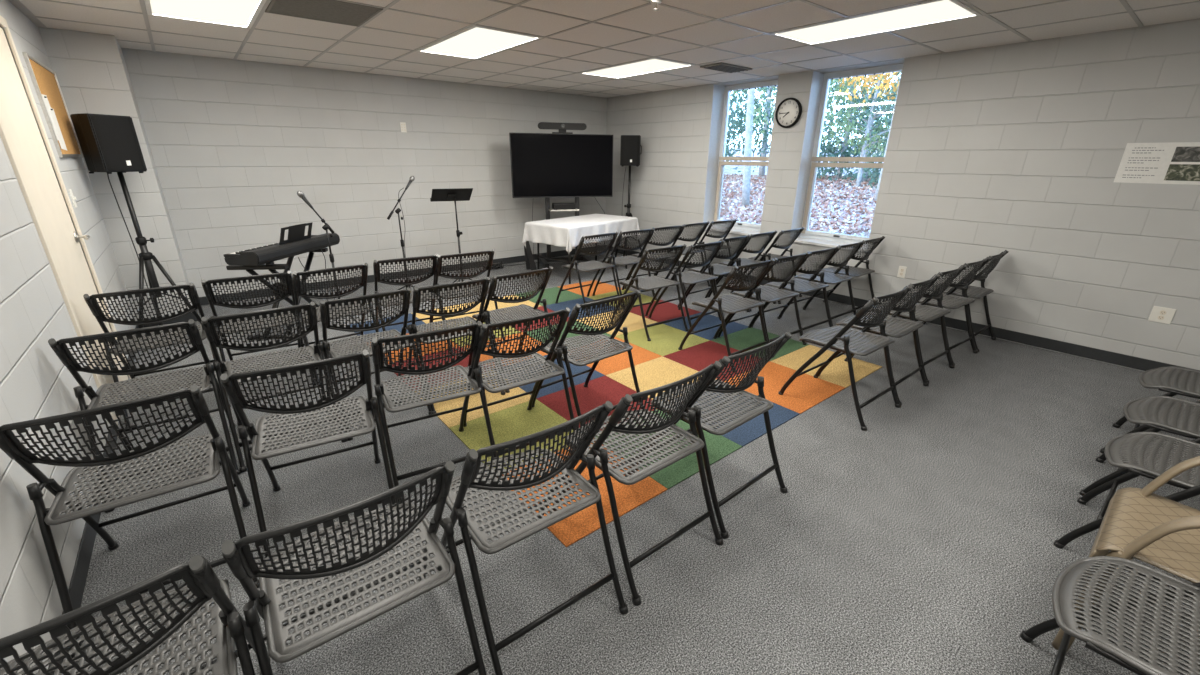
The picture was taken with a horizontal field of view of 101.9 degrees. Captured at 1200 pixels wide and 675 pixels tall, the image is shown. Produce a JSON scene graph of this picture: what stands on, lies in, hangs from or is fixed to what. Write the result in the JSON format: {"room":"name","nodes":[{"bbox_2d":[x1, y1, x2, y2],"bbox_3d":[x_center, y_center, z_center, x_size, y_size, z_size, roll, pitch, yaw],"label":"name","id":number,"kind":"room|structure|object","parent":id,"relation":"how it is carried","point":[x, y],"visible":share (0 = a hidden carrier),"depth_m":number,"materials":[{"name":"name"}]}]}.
{"room":"meeting room","nodes":[
{"label":"meeting room","id":0,"kind":"room"},
{"bbox_2d":[0,0,136,674],"bbox_3d":[-1.832,-0.319,1.066,0.200,2.900,9.229,-15,25,-36],"label":"wall","id":1,"kind":"structure","parent":0,"point":[34,382],"depth_m":1.97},
{"bbox_2d":[22,52,82,157],"bbox_3d":[-3.886,-1.617,3.485,0.018,0.615,0.955,-15,25,-36],"label":"cork board","id":2,"kind":"object","parent":1,"relation":"attached to","point":[44,79],"visible":1,"depth_m":3.46,"materials":[{"name":"wood"}]},
{"bbox_2d":[47,106,66,149],"bbox_3d":[-3.719,-1.434,3.345,0.011,0.280,0.223,-15,25,-36],"label":"paper notice","id":3,"kind":"object","parent":2,"relation":"attached to","point":[51,111],"visible":1,"depth_m":3.34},
{"bbox_2d":[0,15,130,424],"bbox_3d":[-3.120,-0.622,2.793,0.169,2.257,1.054,-15,25,-36],"label":"door","id":4,"kind":"structure","parent":1,"relation":"in","point":[20,135],"depth_m":2.75,"materials":[{"name":"beige paint"}]},
{"bbox_2d":[48,325,138,674],"bbox_3d":[-1.558,1.057,1.373,0.007,0.094,8.582,-15,25,-36],"label":"baseboard","id":5,"kind":"structure","parent":1,"relation":"attached to","point":[80,571],"depth_m":1.88,"materials":[{"name":"plastic"}]},
{"bbox_2d":[38,27,197,321],"bbox_3d":[-4.290,-1.557,4.377,0.421,2.900,0.639,-15,25,-36],"label":"wall","id":6,"kind":"structure","parent":1,"relation":"attached to","point":[91,71],"depth_m":4.16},
{"bbox_2d":[143,310,197,327],"bbox_3d":[-4.290,-0.247,4.858,0.419,0.094,0.638,-15,25,-36],"label":"folding chair","id":7,"kind":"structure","parent":1,"relation":"attached to","point":[185,318],"depth_m":4.67,"materials":[{"name":"plastic"}]},
{"bbox_2d":[121,48,606,305],"bbox_3d":[-2.275,-2.292,6.417,6.682,2.900,0.200,-15,25,-36],"label":"wall","id":8,"kind":"structure","parent":0,"point":[233,144],"depth_m":5.68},
{"bbox_2d":[199,246,603,305],"bbox_3d":[-2.118,-0.983,6.901,5.689,0.094,0.007,-15,25,-36],"label":"baseboard","id":9,"kind":"structure","parent":8,"relation":"attached to","point":[203,300],"depth_m":6.45,"materials":[{"name":"plastic"}]},
{"bbox_2d":[19,0,1199,97],"bbox_3d":[0.634,-1.976,2.573,6.122,0.136,9.229,-15,25,-36],"label":"ceiling","id":10,"kind":"structure","parent":0,"point":[797,13],"depth_m":3.74,"materials":[{"name":"tile"}]},
{"bbox_2d":[144,0,266,28],"bbox_3d":[-2.481,-2.140,3.043,0.584,0.088,1.194,-15,25,-36],"label":"ceiling light","id":11,"kind":"object","parent":10,"relation":"attached to","point":[236,13],"visible":0.93,"depth_m":3.24,"materials":[{"name":"plastic"}]},
{"bbox_2d":[265,0,382,26],"bbox_3d":[-1.815,-2.150,3.195,0.584,0.014,0.584,-15,25,-36],"label":"ceiling vent","id":12,"kind":"object","parent":10,"relation":"in","point":[333,11],"visible":1,"depth_m":3.20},
{"bbox_2d":[417,25,541,58],"bbox_3d":[-1.058,-2.527,4.126,0.584,0.088,1.194,-15,25,-36],"label":"ceiling light","id":13,"kind":"object","parent":10,"relation":"attached to","point":[474,42],"visible":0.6,"depth_m":4.09,"materials":[{"name":"plastic"}]},
{"bbox_2d":[9,0,1199,97],"bbox_3d":[0.634,-1.912,2.597,6.122,0.009,9.229,-15,25,-36],"label":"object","id":14,"kind":"structure","parent":10,"relation":"attached to","point":[16,3],"depth_m":3.79,"materials":[{"name":"white"}]},
{"bbox_2d":[580,58,693,78],"bbox_3d":[0.365,-2.915,5.210,0.584,0.088,1.194,-15,25,-36],"label":"ceiling light","id":15,"kind":"object","parent":10,"relation":"attached to","point":[651,65],"visible":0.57,"depth_m":5.21,"materials":[{"name":"plastic"}]},
{"bbox_2d":[700,62,751,72],"bbox_3d":[1.319,-2.810,5.084,0.520,0.021,0.280,-15,25,-36],"label":"ceiling vent","id":16,"kind":"object","parent":10,"relation":"in","point":[724,67],"visible":1,"depth_m":5.03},
{"bbox_2d":[771,0,981,44],"bbox_3d":[1.899,-2.249,3.433,0.584,0.088,1.194,-15,25,-36],"label":"ceiling light","id":17,"kind":"object","parent":10,"relation":"attached to","point":[935,11],"visible":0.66,"depth_m":3.38,"materials":[{"name":"plastic"}]},
{"bbox_2d":[71,251,1199,674],"bbox_3d":[0.546,0.438,3.402,6.342,0.100,9.629,-15,25,-36],"label":"floor","id":18,"kind":"structure","parent":0,"point":[919,541],"depth_m":2.12,"materials":[{"name":"grey carpet"}]},
{"bbox_2d":[0,384,258,657],"bbox_3d":[-1.662,0.532,1.791,0.507,0.815,0.610,-14,24,-34],"label":"folding chair","id":19,"kind":"object","parent":18,"relation":"on","point":[10,444],"visible":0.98,"depth_m":1.64,"materials":[{"name":"black plastic"}]},
{"bbox_2d":[0,555,270,674],"bbox_3d":[-1.077,0.797,1.084,0.507,0.815,0.610,-15,25,-35],"label":"folding chair","id":20,"kind":"object","parent":18,"relation":"on","point":[230,630],"visible":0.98,"depth_m":1.01,"materials":[{"name":"grey plastic"}]},
{"bbox_2d":[48,319,240,512],"bbox_3d":[-2.218,0.288,2.442,0.507,0.815,0.610,-14,24,-34],"label":"folding chair","id":21,"kind":"object","parent":18,"relation":"on","point":[207,377],"visible":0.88,"depth_m":2.29,"materials":[{"name":"black plastic"}]},
{"bbox_2d":[83,282,230,428],"bbox_3d":[-2.769,0.043,3.096,0.507,0.815,0.610,-14,25,-34],"label":"folding chair","id":22,"kind":"object","parent":18,"relation":"on","point":[91,301],"visible":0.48,"depth_m":2.89,"materials":[{"name":"black plastic"}]},
{"bbox_2d":[117,172,201,338],"bbox_3d":[-3.816,-0.683,4.197,0.448,1.408,0.512,-8,22,-23],"label":"speaker stand","id":23,"kind":"object","parent":18,"relation":"on","point":[145,257],"visible":0.66,"depth_m":4.13,"materials":[{"name":"grey metal"}]},
{"bbox_2d":[70,113,146,173],"bbox_3d":[-3.876,-1.524,3.852,0.290,0.427,0.310,6,21,15],"label":"loudspeaker","id":24,"kind":"object","parent":23,"relation":"on","point":[109,144],"visible":0.98,"depth_m":3.76,"materials":[{"name":"black plastic"}]},
{"bbox_2d":[90,115,145,170],"bbox_3d":[-3.752,-1.513,3.807,0.018,0.391,0.270,6,21,15],"label":"grille","id":25,"kind":"object","parent":24,"relation":"attached to","point":[115,138],"depth_m":3.78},
{"bbox_2d":[107,174,163,324],"bbox_3d":[-3.800,-0.685,4.183,0.099,1.400,0.299,15,25,35],"label":"cable","id":26,"kind":"object","parent":24,"relation":"hanging from","point":[107,174],"visible":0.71,"depth_m":4.01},
{"bbox_2d":[201,271,316,384],"bbox_3d":[-2.384,-0.075,3.426,0.507,0.815,0.610,-13,24,-33],"label":"folding chair","id":27,"kind":"object","parent":18,"relation":"on","point":[206,285],"visible":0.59,"depth_m":3.22,"materials":[{"name":"black plastic"}]},
{"bbox_2d":[201,301,346,471],"bbox_3d":[-1.823,0.185,2.731,0.507,0.815,0.610,-14,25,-34],"label":"folding chair","id":28,"kind":"object","parent":18,"relation":"on","point":[317,352],"visible":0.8,"depth_m":2.55,"materials":[{"name":"black plastic"}]},
{"bbox_2d":[226,248,327,339],"bbox_3d":[-2.909,-0.439,4.561,0.470,0.703,0.870,-2,20,-6],"label":"keyboard stand","id":29,"kind":"object","parent":18,"relation":"on","point":[271,266],"visible":0.32,"depth_m":4.34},
{"bbox_2d":[224,222,339,265],"bbox_3d":[-2.817,-0.882,4.378,0.300,0.255,1.080,2,20,6],"label":"piano","id":30,"kind":"object","parent":29,"relation":"on","point":[296,243],"visible":1,"depth_m":4.23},
{"bbox_2d":[220,350,400,557],"bbox_3d":[-1.232,0.414,2.121,0.507,0.815,0.610,-11,23,-29],"label":"folding chair","id":31,"kind":"object","parent":18,"relation":"on","point":[369,407],"visible":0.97,"depth_m":1.97,"materials":[{"name":"black plastic"}]},
{"bbox_2d":[307,208,360,326],"bbox_3d":[-2.524,-0.638,4.522,0.522,1.106,0.547,-15,25,-36],"label":"microphone stand","id":32,"kind":"object","parent":18,"relation":"on","point":[326,226],"visible":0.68,"depth_m":4.49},
{"bbox_2d":[292,263,386,387],"bbox_3d":[-1.995,-0.157,3.655,0.507,0.815,0.610,-17,26,-39],"label":"folding chair","id":33,"kind":"object","parent":18,"relation":"on","point":[296,279],"visible":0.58,"depth_m":3.47,"materials":[{"name":"black plastic"}]},
{"bbox_2d":[221,461,486,674],"bbox_3d":[-0.683,0.689,1.385,0.507,0.815,0.610,-14,25,-35],"label":"folding chair","id":34,"kind":"object","parent":18,"relation":"on","point":[238,555],"visible":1,"depth_m":1.24,"materials":[{"name":"black plastic"}]},
{"bbox_2d":[320,287,431,440],"bbox_3d":[-1.431,0.083,3.017,0.507,0.815,0.610,-15,25,-36],"label":"folding chair","id":35,"kind":"object","parent":18,"relation":"on","point":[330,350],"visible":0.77,"depth_m":2.85,"materials":[{"name":"black plastic"}]},
{"bbox_2d":[387,189,414,289],"bbox_3d":[-2.121,-0.993,5.348,0.547,1.207,0.522,-15,25,-36],"label":"microphone stand","id":36,"kind":"object","parent":18,"relation":"on","point":[398,210],"visible":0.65,"depth_m":5.30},
{"bbox_2d":[371,321,497,503],"bbox_3d":[-0.866,0.287,2.473,0.507,0.815,0.610,-11,23,-29],"label":"folding chair","id":37,"kind":"object","parent":18,"relation":"on","point":[383,394],"visible":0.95,"depth_m":2.30,"materials":[{"name":"black plastic"}]},
{"bbox_2d":[430,188,472,282],"bbox_3d":[-1.721,-1.172,5.854,0.539,1.202,0.462,-15,25,-36],"label":"music stand","id":38,"kind":"object","parent":18,"relation":"on","point":[457,194],"visible":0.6,"depth_m":5.67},
{"bbox_2d":[524,241,536,270],"bbox_3d":[-1.008,-1.203,7.016,0.160,0.460,0.110,-6,21,-18],"label":"panel","id":39,"kind":"object","parent":18,"relation":"on","point":[530,264],"visible":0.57,"depth_m":7.02,"materials":[{"name":"grey metal"}]},
{"bbox_2d":[438,401,628,674],"bbox_3d":[-0.275,0.578,1.695,0.507,0.815,0.610,-14,25,-35],"label":"folding chair","id":40,"kind":"object","parent":18,"relation":"on","point":[469,528],"visible":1,"depth_m":1.54,"materials":[{"name":"black plastic"}]},
{"bbox_2d":[536,197,591,267],"bbox_3d":[-0.533,-1.884,7.083,0.720,1.700,0.780,-5,21,-15],"label":"cart","id":41,"kind":"object","parent":18,"relation":"on","point":[580,257],"visible":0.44,"depth_m":7.21,"materials":[{"name":"grey metal"}]},
{"bbox_2d":[509,133,612,197],"bbox_3d":[-0.520,-2.410,6.854,1.450,0.845,0.068,-5,21,-15],"label":"television","id":42,"kind":"object","parent":41,"relation":"attached to","point":[543,165],"visible":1,"depth_m":6.81,"materials":[{"name":"black glass"}]},
{"bbox_2d":[538,122,586,133],"bbox_3d":[-0.515,-2.869,6.681,0.670,0.137,0.097,-5,21,-15],"label":"bar","id":43,"kind":"object","parent":42,"relation":"on","point":[561,127],"visible":1,"depth_m":6.65,"materials":[{"name":"plastic"}]},
{"bbox_2d":[552,203,575,209],"bbox_3d":[-0.522,-1.897,7.037,0.320,0.085,0.140,-5,21,-15],"label":"media box","id":44,"kind":"object","parent":41,"relation":"on","point":[556,206],"visible":1,"depth_m":6.97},
{"bbox_2d":[537,237,626,283],"bbox_3d":[-0.223,-1.269,6.816,0.740,0.735,1.440,16,25,36],"label":"folding table","id":45,"kind":"object","parent":18,"relation":"on","point":[538,256],"visible":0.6,"depth_m":6.52,"materials":[{"name":"grey metal"}]},
{"bbox_2d":[522,214,640,253],"bbox_3d":[-0.221,-1.454,6.748,0.884,0.350,1.584,16,25,36],"label":"tablecloth","id":46,"kind":"object","parent":45,"relation":"on","point":[567,232],"visible":0.93,"depth_m":6.31,"materials":[{"name":"white fabric"}]},
{"bbox_2d":[348,280,881,546],"bbox_3d":[-0.106,0.056,4.274,3.047,0.006,3.656,-15,25,-36],"label":"rug","id":47,"kind":"object","parent":18,"relation":"on","point":[658,362],"visible":0.48,"depth_m":3.56,"materials":[{"name":"carpet"}]},
{"bbox_2d":[373,254,452,364],"bbox_3d":[-1.597,-0.294,4.036,0.507,0.815,0.610,-13,24,-32],"label":"folding chair","id":48,"kind":"object","parent":47,"relation":"on","point":[376,264],"visible":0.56,"depth_m":3.81,"materials":[{"name":"black plastic"}]},
{"bbox_2d":[407,277,505,413],"bbox_3d":[-1.023,-0.017,3.297,0.507,0.815,0.610,-14,24,-34],"label":"folding chair","id":49,"kind":"object","parent":47,"relation":"on","point":[417,294],"visible":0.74,"depth_m":3.10,"materials":[{"name":"black plastic"}]},
{"bbox_2d":[430,249,505,353],"bbox_3d":[-1.197,-0.367,4.245,0.507,0.815,0.610,-13,24,-33],"label":"folding chair","id":50,"kind":"object","parent":47,"relation":"on","point":[489,260],"visible":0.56,"depth_m":4.03,"materials":[{"name":"black plastic"}]},
{"bbox_2d":[468,266,558,392],"bbox_3d":[-0.650,-0.123,3.593,0.507,0.815,0.610,-17,26,-39],"label":"folding chair","id":51,"kind":"object","parent":47,"relation":"on","point":[525,311],"visible":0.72,"depth_m":3.44,"materials":[{"name":"black plastic"}]},
{"bbox_2d":[459,307,578,480],"bbox_3d":[-0.468,0.218,2.670,0.507,0.815,0.610,-14,24,-34],"label":"folding chair","id":52,"kind":"object","parent":47,"relation":"on","point":[539,374],"visible":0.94,"depth_m":2.53,"materials":[{"name":"black plastic"}]},
{"bbox_2d":[532,290,643,425],"bbox_3d":[-0.078,0.103,2.991,0.507,0.815,0.610,-17,26,-39],"label":"folding chair","id":53,"kind":"object","parent":47,"relation":"on","point":[591,353],"visible":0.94,"depth_m":2.85,"materials":[{"name":"black plastic"}]},
{"bbox_2d":[555,232,620,315],"bbox_3d":[-0.123,-0.731,5.256,0.507,0.815,0.610,-16,26,-38],"label":"folding chair","id":54,"kind":"object","parent":47,"relation":"on","point":[592,265],"visible":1,"depth_m":5.12,"materials":[{"name":"black plastic"}]},
{"bbox_2d":[592,228,656,306],"bbox_3d":[0.284,-0.838,5.553,0.507,0.815,0.610,-15,25,-35],"label":"folding chair","id":55,"kind":"object","parent":47,"relation":"on","point":[625,260],"visible":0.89,"depth_m":5.39,"materials":[{"name":"black plastic"}]},
{"bbox_2d":[611,244,688,340],"bbox_3d":[0.467,-0.472,4.564,0.507,0.815,0.610,-14,24,-34],"label":"folding chair","id":56,"kind":"object","parent":47,"relation":"on","point":[653,282],"visible":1,"depth_m":4.41,"materials":[{"name":"black plastic"}]},
{"bbox_2d":[648,240,724,331],"bbox_3d":[0.872,-0.549,4.782,0.507,0.815,0.610,-16,26,-37],"label":"folding chair","id":57,"kind":"object","parent":47,"relation":"on","point":[688,277],"visible":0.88,"depth_m":4.62,"materials":[{"name":"black plastic"}]},
{"bbox_2d":[678,258,774,372],"bbox_3d":[1.044,-0.238,3.941,0.507,0.815,0.610,-15,25,-35],"label":"folding chair","id":58,"kind":"object","parent":47,"relation":"on","point":[728,303],"visible":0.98,"depth_m":3.81,"materials":[{"name":"black plastic"}]},
{"bbox_2d":[717,252,809,344],"bbox_3d":[1.443,-0.343,4.233,0.507,0.815,0.610,-14,25,-34],"label":"folding chair","id":59,"kind":"object","parent":47,"relation":"on","point":[767,293],"visible":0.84,"depth_m":4.10,"materials":[{"name":"black plastic"}]},
{"bbox_2d":[615,166,641,256],"bbox_3d":[0.387,-1.877,7.485,0.463,1.438,0.530,-15,25,-36],"label":"speaker stand","id":60,"kind":"object","parent":18,"relation":"on","point":[628,205],"visible":0.57,"depth_m":7.45,"materials":[{"name":"grey metal"}]},
{"bbox_2d":[620,135,641,166],"bbox_3d":[0.459,-2.754,7.199,0.310,0.427,0.290,1,20,3],"label":"loudspeaker","id":61,"kind":"object","parent":60,"relation":"on","point":[630,153],"visible":1,"depth_m":7.07,"materials":[{"name":"black plastic"}]},
{"bbox_2d":[549,361,723,605],"bbox_3d":[0.145,0.468,2.003,0.507,0.815,0.610,-15,25,-36],"label":"folding chair","id":62,"kind":"object","parent":18,"relation":"on","point":[620,415],"visible":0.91,"depth_m":1.84,"materials":[{"name":"black plastic"}]},
{"bbox_2d":[624,225,684,296],"bbox_3d":[0.670,-0.947,5.859,0.507,0.815,0.610,-13,24,-33],"label":"folding chair","id":63,"kind":"object","parent":18,"relation":"on","point":[675,235],"visible":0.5,"depth_m":5.67,"materials":[{"name":"black plastic"}]},
{"bbox_2d":[654,221,710,290],"bbox_3d":[1.039,-1.056,6.164,0.507,0.815,0.610,-16,26,-38],"label":"folding chair","id":64,"kind":"object","parent":18,"relation":"on","point":[705,224],"visible":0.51,"depth_m":5.96,"materials":[{"name":"black plastic"}]},
{"bbox_2d":[681,219,736,283],"bbox_3d":[1.454,-1.156,6.444,0.507,0.815,0.610,-14,25,-34],"label":"folding chair","id":65,"kind":"object","parent":18,"relation":"on","point":[730,226],"visible":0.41,"depth_m":6.21,"materials":[{"name":"black plastic"}]},
{"bbox_2d":[633,332,791,538],"bbox_3d":[0.541,0.355,2.319,0.507,0.815,0.610,-16,26,-37],"label":"folding chair","id":66,"kind":"object","parent":18,"relation":"on","point":[731,391],"visible":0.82,"depth_m":2.16,"materials":[{"name":"black plastic"}]},
{"bbox_2d":[677,234,749,320],"bbox_3d":[1.224,-0.676,5.135,0.507,0.815,0.610,-16,26,-37],"label":"folding chair","id":67,"kind":"object","parent":18,"relation":"on","point":[719,270],"visible":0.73,"depth_m":4.98,"materials":[{"name":"black plastic"}]},
{"bbox_2d":[707,230,776,311],"bbox_3d":[1.615,-0.787,5.444,0.507,0.815,0.610,-16,26,-37],"label":"folding chair","id":68,"kind":"object","parent":18,"relation":"on","point":[742,261],"visible":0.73,"depth_m":5.26,"materials":[{"name":"black plastic"}]},
{"bbox_2d":[738,227,804,303],"bbox_3d":[2.027,-0.886,5.721,0.507,0.815,0.610,-16,26,-38],"label":"folding chair","id":69,"kind":"object","parent":18,"relation":"on","point":[797,232],"visible":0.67,"depth_m":5.50,"materials":[{"name":"black plastic"}]},
{"bbox_2d":[752,246,839,342],"bbox_3d":[1.830,-0.444,4.516,0.507,0.815,0.610,-14,25,-34],"label":"folding chair","id":70,"kind":"object","parent":18,"relation":"on","point":[800,285],"visible":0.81,"depth_m":4.41,"materials":[{"name":"black plastic"}]},
{"bbox_2d":[781,241,864,325],"bbox_3d":[2.227,-0.554,4.824,0.507,0.815,0.610,-15,25,-35],"label":"folding chair","id":71,"kind":"object","parent":18,"relation":"on","point":[829,277],"visible":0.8,"depth_m":4.72,"materials":[{"name":"black plastic"}]},
{"bbox_2d":[804,236,884,312],"bbox_3d":[2.594,-0.658,5.116,0.507,0.815,0.610,-16,26,-37],"label":"folding chair","id":72,"kind":"object","parent":18,"relation":"on","point":[855,271],"visible":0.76,"depth_m":5.02,"materials":[{"name":"black plastic"}]},
{"bbox_2d":[778,285,911,430],"bbox_3d":[1.613,0.053,3.162,0.507,0.815,0.610,-15,25,-35],"label":"folding chair","id":73,"kind":"object","parent":18,"relation":"on","point":[846,339],"visible":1,"depth_m":3.05,"materials":[{"name":"black plastic"}]},
{"bbox_2d":[819,274,940,404],"bbox_3d":[2.003,-0.055,3.465,0.507,0.815,0.610,-15,25,-36],"label":"folding chair","id":74,"kind":"object","parent":18,"relation":"on","point":[896,327],"visible":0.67,"depth_m":3.36,"materials":[{"name":"black plastic"}]},
{"bbox_2d":[851,264,966,382],"bbox_3d":[2.420,-0.171,3.788,0.507,0.815,0.610,-14,25,-34],"label":"folding chair","id":75,"kind":"object","parent":18,"relation":"on","point":[922,312],"visible":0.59,"depth_m":3.65,"materials":[{"name":"black plastic"}]},
{"bbox_2d":[902,257,990,365],"bbox_3d":[2.834,-0.280,4.091,0.507,0.815,0.610,-14,24,-34],"label":"folding chair","id":76,"kind":"object","parent":18,"relation":"on","point":[949,301],"visible":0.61,"depth_m":3.96,"materials":[{"name":"black plastic"}]},
{"bbox_2d":[922,250,1008,351],"bbox_3d":[3.241,-0.386,4.389,0.507,0.815,0.610,-15,25,-36],"label":"folding chair","id":77,"kind":"object","parent":18,"relation":"on","point":[975,292],"visible":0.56,"depth_m":4.25,"materials":[{"name":"black plastic"}]},
{"bbox_2d":[1020,556,1199,674],"bbox_3d":[1.472,0.780,1.184,0.507,0.815,0.610,-16,26,-37],"label":"folding chair","id":78,"kind":"object","parent":18,"relation":"on","point":[1067,583],"visible":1,"depth_m":1.27,"materials":[{"name":"black plastic"}]},
{"bbox_2d":[1052,456,1199,652],"bbox_3d":[1.924,0.675,1.413,0.584,0.856,0.651,-15,25,-36],"label":"armchair","id":79,"kind":"object","parent":18,"relation":"on","point":[1163,533],"visible":0.81,"depth_m":1.55,"materials":[{"name":"fabric"}]},
{"bbox_2d":[1053,432,1199,548],"bbox_3d":[2.307,0.541,1.850,0.507,0.815,0.610,-15,25,-35],"label":"folding chair","id":80,"kind":"object","parent":18,"relation":"on","point":[1146,454],"visible":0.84,"depth_m":1.96,"materials":[{"name":"black plastic"}]},
{"bbox_2d":[1079,396,1199,495],"bbox_3d":[2.731,0.426,2.173,0.507,0.815,0.610,-15,25,-36],"label":"folding chair","id":81,"kind":"object","parent":18,"relation":"on","point":[1173,415],"visible":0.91,"depth_m":2.27,"materials":[{"name":"black plastic"}]},
{"bbox_2d":[1100,366,1199,453],"bbox_3d":[3.190,0.301,2.522,0.507,0.815,0.610,-15,25,-36],"label":"folding chair","id":82,"kind":"object","parent":18,"relation":"on","point":[1173,380],"visible":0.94,"depth_m":2.62,"materials":[{"name":"black plastic"}]},
{"bbox_2d":[605,20,1199,371],"bbox_3d":[3.147,-1.675,4.855,0.360,2.900,9.229,-15,25,-36],"label":"wall","id":83,"kind":"structure","parent":0,"point":[1018,149],"depth_m":4.12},
{"bbox_2d":[701,77,778,235],"bbox_3d":[1.843,-2.283,6.278,0.317,1.820,0.932,-15,25,-36],"label":"window","id":84,"kind":"structure","parent":83,"relation":"in","point":[717,160],"depth_m":6.51,"materials":[{"name":"grey metal"}]},
{"bbox_2d":[775,98,801,127],"bbox_3d":[2.137,-2.549,5.530,0.042,0.316,0.316,-15,25,-36],"label":"wall clock","id":85,"kind":"object","parent":83,"relation":"attached to","point":[788,113],"visible":1,"depth_m":5.52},
{"bbox_2d":[789,59,904,251],"bbox_3d":[2.679,-1.920,5.308,0.317,1.820,0.912,-15,25,-36],"label":"window","id":86,"kind":"structure","parent":83,"relation":"in","point":[810,161],"depth_m":5.54,"materials":[{"name":"grey metal"}]},
{"bbox_2d":[605,245,1199,370],"bbox_3d":[2.994,-0.327,5.228,0.007,0.094,9.229,-15,25,-36],"label":"baseboard","id":87,"kind":"structure","parent":83,"relation":"attached to","point":[1138,363],"depth_m":4.25,"materials":[{"name":"plastic"}]},
{"bbox_2d":[1114,142,1199,184],"bbox_3d":[4.101,-1.234,3.453,0.002,0.279,0.587,-15,25,-36],"label":"poster","id":88,"kind":"object","parent":83,"relation":"attached to","point":[1168,162],"visible":1,"depth_m":3.51,"materials":[{"name":"white paper"}]},
{"bbox_2d":[1164,164,1199,180],"bbox_3d":[4.155,-1.153,3.410,0.001,0.110,0.253,-15,25,-36],"label":"photo","id":89,"kind":"object","parent":88,"relation":"attached to","point":[1172,172],"depth_m":3.45},
{"bbox_2d":[1171,147,1199,161],"bbox_3d":[4.156,-1.267,3.369,0.001,0.100,0.253,-15,25,-36],"label":"photo","id":90,"kind":"object","parent":88,"relation":"on","point":[1178,154],"depth_m":3.42},
{"bbox_2d":[1148,306,1175,323],"bbox_3d":[4.227,-0.169,3.664,0.009,0.118,0.115,-15,25,-36],"label":"power outlet","id":91,"kind":"object","parent":83,"relation":"attached to","point":[1158,314],"visible":1,"depth_m":3.66,"materials":[{"name":"white plastic"}]},
{"label":"outside","id":92,"kind":"structure","parent":0,"visible":0},
{"bbox_2d":[720,146,884,236],"bbox_3d":[16.924,-10.160,27.965,52.000,2.961,75.000,-15,25,-36],"label":"ground","id":93,"kind":"structure","parent":92,"point":[728,169],"depth_m":15.14,"materials":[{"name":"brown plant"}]},
{"bbox_2d":[742,88,754,204],"bbox_3d":[3.778,-7.918,11.765,4.815,9.324,5.263,2,20,3],"label":"post","id":94,"kind":"object","parent":93,"relation":"on","point":[751,92],"visible":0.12,"depth_m":13.02,"materials":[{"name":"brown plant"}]},
{"bbox_2d":[725,87,774,174],"bbox_3d":[4.819,-9.499,19.219,5.441,6.364,6.120,4,21,10],"label":"evergreen tree","id":95,"kind":"object","parent":93,"relation":"on","point":[740,131],"visible":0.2,"depth_m":19.53,"materials":[{"name":"green plant"}]},
{"bbox_2d":[731,81,846,134],"bbox_3d":[5.472,-7.483,15.281,3.530,5.489,4.051,-15,25,-36],"label":"young tree","id":96,"kind":"object","parent":93,"relation":"on","point":[773,87],"visible":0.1,"depth_m":15.49,"materials":[{"name":"green plant"}]},
{"bbox_2d":[729,78,867,175],"bbox_3d":[7.902,-11.015,20.673,7.031,8.115,7.596,-15,25,-36],"label":"evergreen tree","id":97,"kind":"object","parent":93,"relation":"on","point":[764,143],"visible":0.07,"depth_m":21.64,"materials":[{"name":"green plant"}]},
{"bbox_2d":[720,174,878,243],"bbox_3d":[6.775,-4.737,15.922,9.430,0.996,23.136,3,20,8],"label":"fallen leaves","id":98,"kind":"object","parent":93,"relation":"on","point":[831,224],"visible":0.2,"depth_m":13.14,"materials":[{"name":"beige plant"}]},
{"bbox_2d":[728,83,885,154],"bbox_3d":[9.614,-13.884,23.643,10.819,11.049,9.763,-15,25,-36],"label":"evergreen tree","id":99,"kind":"object","parent":93,"relation":"on","point":[765,88],"visible":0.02,"depth_m":24.53,"materials":[{"name":"green plant"}]},
{"bbox_2d":[753,120,884,179],"bbox_3d":[9.380,-7.060,18.375,6.086,2.210,6.420,-15,25,-36],"label":"shrub","id":100,"kind":"object","parent":93,"relation":"on","point":[832,142],"visible":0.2,"depth_m":17.87,"materials":[{"name":"green plant"}]},
{"bbox_2d":[763,77,899,179],"bbox_3d":[8.728,-8.482,17.125,5.326,5.767,4.968,-1,20,-5],"label":"evergreen tree","id":101,"kind":"object","parent":93,"relation":"on","point":[844,149],"visible":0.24,"depth_m":17.38,"materials":[{"name":"green plant"}]},
{"bbox_2d":[826,145,880,182],"bbox_3d":[10.808,-6.117,15.832,5.314,2.213,5.679,-15,25,-36],"label":"shrub","id":102,"kind":"object","parent":93,"relation":"on","point":[866,170],"visible":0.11,"depth_m":16.45,"materials":[{"name":"green plant"}]},
{"bbox_2d":[822,74,900,186],"bbox_3d":[7.716,-6.780,14.898,3.190,4.285,2.904,-15,25,-36],"label":"young tree","id":103,"kind":"object","parent":93,"relation":"on","point":[847,128],"visible":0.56,"depth_m":14.73,"materials":[{"name":"green plant"}]},
{"bbox_2d":[828,73,899,168],"bbox_3d":[10.921,-9.814,17.597,6.835,7.763,6.129,9,22,22],"label":"broad tree","id":104,"kind":"object","parent":93,"relation":"on","point":[873,87],"visible":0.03,"depth_m":17.93,"materials":[{"name":"green plant"}]},
{"bbox_2d":[828,72,901,200],"bbox_3d":[7.530,-6.621,12.144,4.128,6.307,3.488,-4,21,-13],"label":"autumn tree","id":105,"kind":"object","parent":93,"relation":"on","point":[881,86],"visible":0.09,"depth_m":12.53,"materials":[{"name":"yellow plant"}]},
{"bbox_2d":[830,71,900,181],"bbox_3d":[8.661,-8.074,15.350,4.016,6.215,4.085,2,20,4],"label":"young tree","id":106,"kind":"object","parent":93,"relation":"on","point":[880,126],"visible":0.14,"depth_m":16.01,"materials":[{"name":"green plant"}]},
{"bbox_2d":[842,79,899,188],"bbox_3d":[9.198,-6.334,14.614,3.832,3.638,3.696,15,24,34],"label":"evergreen tree","id":107,"kind":"object","parent":93,"relation":"on","point":[888,107],"visible":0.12,"depth_m":14.79,"materials":[{"name":"green plant"}]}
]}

